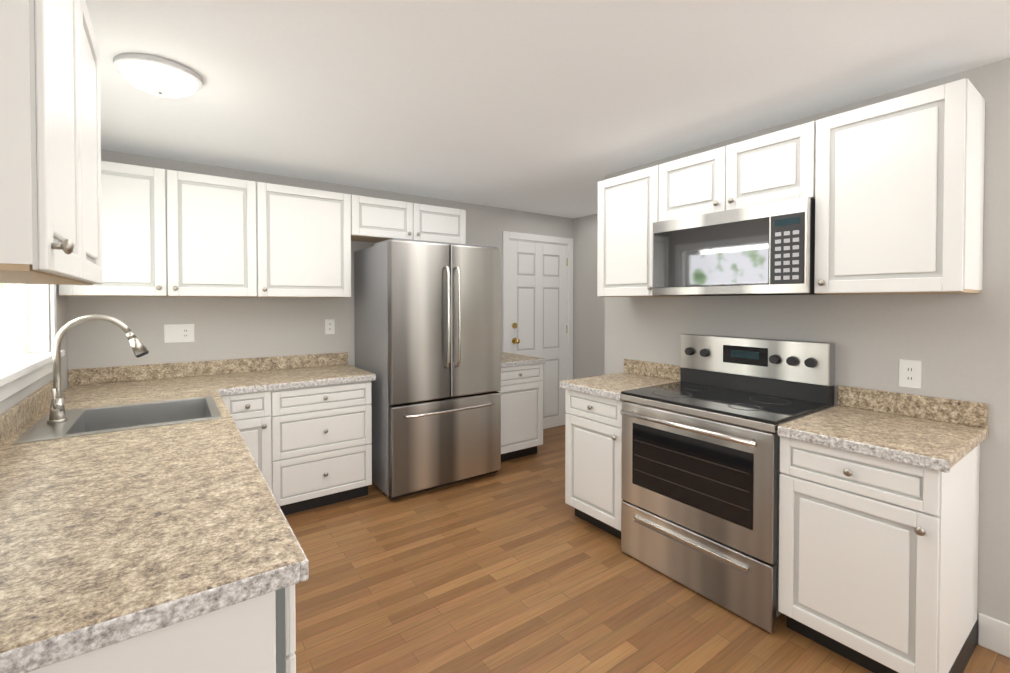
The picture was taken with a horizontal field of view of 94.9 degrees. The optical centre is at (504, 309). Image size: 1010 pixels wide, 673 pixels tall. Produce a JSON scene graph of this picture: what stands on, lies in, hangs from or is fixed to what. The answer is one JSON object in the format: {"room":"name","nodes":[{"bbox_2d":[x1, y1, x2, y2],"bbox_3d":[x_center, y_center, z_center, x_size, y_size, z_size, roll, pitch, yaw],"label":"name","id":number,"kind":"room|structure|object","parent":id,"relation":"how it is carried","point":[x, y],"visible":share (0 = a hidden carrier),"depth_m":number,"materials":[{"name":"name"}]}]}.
{"room":"kitchen","nodes":[
{"label":"kitchen","id":0,"kind":"room"},
{"bbox_2d":[0,284,67,441],"bbox_3d":[-0.890,0.219,0.214,0.160,2.380,6.710,-1,1,-36],"label":"wall","id":1,"kind":"structure","parent":0,"point":[25,392],"depth_m":2.37,"materials":[{"name":"paint"}]},
{"bbox_2d":[0,284,64,401],"bbox_3d":[-2.064,-0.204,1.913,0.160,1.075,1.420,-1,1,-36],"label":"window","id":2,"kind":"structure","parent":1,"relation":"in","point":[21,367],"depth_m":2.34,"materials":[{"name":"white"}]},
{"bbox_2d":[0,0,102,284],"bbox_3d":[-1.198,-0.456,1.085,0.365,0.767,0.840,-1,1,-36],"label":"upper cabinet","id":3,"kind":"object","parent":1,"relation":"attached to","point":[50,186],"visible":1,"depth_m":0.88,"materials":[{"name":"white wood"}]},
{"bbox_2d":[67,150,573,369],"bbox_3d":[-0.932,0.159,4.221,4.460,2.380,0.160,-1,1,-36],"label":"wall","id":4,"kind":"structure","parent":0,"point":[225,328],"depth_m":3.40,"materials":[{"name":"paint"}]},
{"bbox_2d":[59,161,270,296],"bbox_3d":[-2.160,-0.482,3.015,1.047,0.773,0.335,-1,1,-36],"label":"upper cabinet","id":5,"kind":"object","parent":4,"relation":"attached to","point":[209,236],"depth_m":2.91,"materials":[{"name":"white wood"}]},
{"bbox_2d":[164,324,194,342],"bbox_3d":[-2.232,0.164,3.177,0.170,0.125,0.012,-1,1,-36],"label":"outlet","id":6,"kind":"object","parent":4,"relation":"attached to","point":[174,333],"visible":1,"depth_m":3.17,"materials":[{"name":"white plastic"}]},
{"bbox_2d":[271,184,354,296],"bbox_3d":[-1.549,-0.489,3.456,0.697,0.773,0.335,-1,1,-36],"label":"upper cabinet","id":7,"kind":"object","parent":4,"relation":"attached to","point":[313,231],"depth_m":3.36,"materials":[{"name":"white wood"}]},
{"bbox_2d":[325,319,334,333],"bbox_3d":[-1.421,0.141,3.763,0.075,0.120,0.008,-1,1,-36],"label":"electrical outlet","id":8,"kind":"object","parent":4,"relation":"attached to","point":[329,326],"visible":1,"depth_m":3.76,"materials":[{"name":"white plastic"}]},
{"bbox_2d":[355,195,465,243],"bbox_3d":[-0.854,-0.734,3.953,1.012,0.298,0.335,-1,1,-36],"label":"upper cabinet","id":9,"kind":"object","parent":4,"relation":"attached to","point":[377,220],"depth_m":3.79,"materials":[{"name":"white wood"}]},
{"bbox_2d":[503,231,572,379],"bbox_3d":[0.334,0.263,5.126,0.990,2.145,0.176,-1,1,-36],"label":"door frame","id":10,"kind":"structure","parent":4,"relation":"attached to","point":[525,237],"depth_m":5.10,"materials":[{"name":"white wood"}]},
{"bbox_2d":[509,240,567,428],"bbox_3d":[0.389,0.302,5.058,0.830,2.053,0.121,-1,1,-36],"label":"entry door","id":11,"kind":"structure","parent":4,"relation":"in","point":[537,299],"depth_m":5.12,"materials":[{"name":"white wood"}]},
{"bbox_2d":[85,0,1009,218],"bbox_3d":[0.936,-1.020,1.476,4.900,0.060,7.050,-1,1,-36],"label":"ceiling","id":12,"kind":"structure","parent":0,"point":[561,108],"depth_m":2.00,"materials":[{"name":"paint"}]},
{"bbox_2d":[113,53,202,97],"bbox_3d":[-1.448,-0.951,1.946,0.300,0.091,0.300,-1,1,-36],"label":"dome ceiling light","id":13,"kind":"object","parent":12,"relation":"attached to","point":[158,75],"visible":1,"depth_m":1.87,"materials":[{"name":"white glass"}]},
{"bbox_2d":[573,214,604,378],"bbox_3d":[1.283,0.150,4.826,0.160,2.380,1.450,-1,1,-36],"label":"wall","id":14,"kind":"structure","parent":0,"point":[589,337],"depth_m":5.18,"materials":[{"name":"paint"}]},
{"bbox_2d":[285,425,1009,672],"bbox_3d":[0.936,1.419,1.512,4.900,0.060,7.050,-1,1,-36],"label":"floor","id":15,"kind":"structure","parent":0,"point":[516,565],"depth_m":2.20,"materials":[{"name":"brown wood"}]},
{"bbox_2d":[221,390,275,498],"bbox_3d":[-1.799,0.935,3.102,0.330,0.862,0.640,-1,1,-36],"label":"base cabinet","id":16,"kind":"object","parent":15,"relation":"on","point":[254,414],"depth_m":2.90,"materials":[{"name":"white wood"}]},
{"bbox_2d":[68,361,203,379],"bbox_3d":[-2.191,0.438,2.805,0.570,0.137,0.663,-1,1,-36],"label":"backsplash","id":17,"kind":"structure","parent":16,"relation":"on","point":[197,366],"depth_m":3.03,"materials":[{"name":"stone"}]},
{"bbox_2d":[0,360,308,672],"bbox_3d":[-1.536,0.457,1.896,0.750,0.146,2.906,-1,1,-36],"label":"countertop","id":18,"kind":"structure","parent":16,"relation":"on","point":[108,538],"depth_m":1.06,"materials":[{"name":"stone"}]},
{"bbox_2d":[47,314,148,422],"bbox_3d":[-1.772,0.248,2.025,0.341,0.452,0.106,-1,1,-36],"label":"faucet","id":19,"kind":"object","parent":18,"relation":"on","point":[57,413],"visible":1,"depth_m":1.96,"materials":[{"name":"silver metal"}]},
{"bbox_2d":[13,396,221,443],"bbox_3d":[-1.679,0.580,2.092,0.644,0.210,0.584,-1,1,-36],"label":"sink","id":20,"kind":"object","parent":18,"relation":"in","point":[94,420],"visible":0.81,"depth_m":2.23,"materials":[{"name":"silver metal"}]},
{"bbox_2d":[276,381,371,515],"bbox_3d":[-1.425,0.931,3.371,0.708,0.862,0.640,-1,1,-36],"label":"base cabinet","id":21,"kind":"object","parent":15,"relation":"on","point":[310,447],"depth_m":3.13,"materials":[{"name":"white wood"}]},
{"bbox_2d":[212,352,375,393],"bbox_3d":[-1.501,0.436,3.303,0.952,0.146,0.663,-1,1,-36],"label":"countertop","id":22,"kind":"structure","parent":21,"relation":"on","point":[261,374],"depth_m":3.34,"materials":[{"name":"stone"}]},
{"bbox_2d":[354,238,500,499],"bbox_3d":[-0.622,0.425,3.778,0.932,1.860,0.869,-1,1,-36],"label":"fridge","id":23,"kind":"object","parent":15,"relation":"on","point":[428,333],"visible":0.98,"depth_m":3.44,"materials":[{"name":"grey metal"}]},
{"bbox_2d":[497,363,542,461],"bbox_3d":[-0.053,0.916,4.343,0.565,0.862,0.670,-1,1,-36],"label":"base cabinet","id":24,"kind":"object","parent":15,"relation":"on","point":[521,391],"visible":0.5,"depth_m":4.12,"materials":[{"name":"white wood"}]},
{"bbox_2d":[501,352,544,367],"bbox_3d":[-0.059,0.470,4.345,0.585,0.046,0.661,-1,1,-36],"label":"countertop","id":25,"kind":"structure","parent":24,"relation":"on","point":[509,359],"depth_m":4.17,"materials":[{"name":"stone"}]},
{"bbox_2d":[565,389,623,538],"bbox_3d":[0.782,0.936,3.006,0.625,0.862,0.475,-1,1,-36],"label":"base cabinet","id":26,"kind":"object","parent":15,"relation":"on","point":[593,424],"depth_m":2.82,"materials":[{"name":"white wood"}]},
{"bbox_2d":[620,334,834,632],"bbox_3d":[1.122,0.770,2.444,0.698,1.210,0.818,-1,1,-36],"label":"range","id":27,"kind":"object","parent":15,"relation":"on","point":[700,472],"visible":0.94,"depth_m":2.29,"materials":[{"name":"grey metal"}]},
{"bbox_2d":[778,436,979,672],"bbox_3d":[1.554,0.952,1.936,0.625,0.862,0.505,-1,1,-36],"label":"base cabinet","id":28,"kind":"object","parent":15,"relation":"on","point":[878,565],"depth_m":1.72,"materials":[{"name":"white wood"}]},
{"bbox_2d":[560,359,988,472],"bbox_3d":[1.164,0.448,2.454,0.646,0.146,1.865,-1,1,-36],"label":"countertop","id":29,"kind":"structure","parent":28,"relation":"on","point":[938,434],"depth_m":1.94,"materials":[{"name":"stone"}]},
{"bbox_2d":[605,58,1009,629],"bbox_3d":[1.895,0.176,3.054,1.240,2.380,2.140,-1,1,-36],"label":"wall","id":30,"kind":"structure","parent":0,"point":[957,345],"depth_m":2.04,"materials":[{"name":"paint"}]},
{"bbox_2d":[597,165,685,296],"bbox_3d":[0.905,-0.483,3.062,0.335,0.773,0.485,-1,1,-36],"label":"upper cabinet","id":31,"kind":"object","parent":30,"relation":"attached to","point":[627,203],"depth_m":2.96,"materials":[{"name":"white wood"}]},
{"bbox_2d":[657,120,816,221],"bbox_3d":[1.290,-0.693,2.525,0.335,0.337,0.827,-1,1,-36],"label":"upper cabinet","id":32,"kind":"object","parent":30,"relation":"attached to","point":[781,165],"depth_m":2.36,"materials":[{"name":"white wood"}]},
{"bbox_2d":[652,197,824,295],"bbox_3d":[1.263,-0.293,2.511,0.391,0.431,0.822,-1,1,-36],"label":"microwave","id":33,"kind":"object","parent":32,"relation":"attached to","point":[766,249],"visible":1,"depth_m":2.32,"materials":[{"name":"silver metal"}]},
{"bbox_2d":[812,78,984,293],"bbox_3d":[1.677,-0.467,1.993,0.335,0.773,0.490,-1,1,-36],"label":"upper cabinet","id":34,"kind":"object","parent":30,"relation":"attached to","point":[894,188],"depth_m":1.85,"materials":[{"name":"white wood"}]},
{"bbox_2d":[899,359,921,388],"bbox_3d":[1.824,0.291,2.086,0.008,0.125,0.078,-1,1,-36],"label":"electrical outlet","id":35,"kind":"object","parent":30,"relation":"attached to","point":[910,373],"visible":1,"depth_m":2.08,"materials":[{"name":"white plastic"}]},
{"bbox_2d":[1004,623,1009,657],"bbox_3d":[2.253,1.317,2.007,0.604,0.130,0.027,-1,1,-36],"label":"baseboard","id":36,"kind":"structure","parent":30,"relation":"attached to","point":[1007,626],"depth_m":1.84,"materials":[{"name":"white wood"}]},
{"label":"outside","id":37,"kind":"structure","parent":0,"visible":0},
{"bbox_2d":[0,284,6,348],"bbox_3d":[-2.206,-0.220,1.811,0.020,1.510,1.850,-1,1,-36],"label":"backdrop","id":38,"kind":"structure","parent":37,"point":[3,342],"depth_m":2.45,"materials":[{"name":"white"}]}
]}

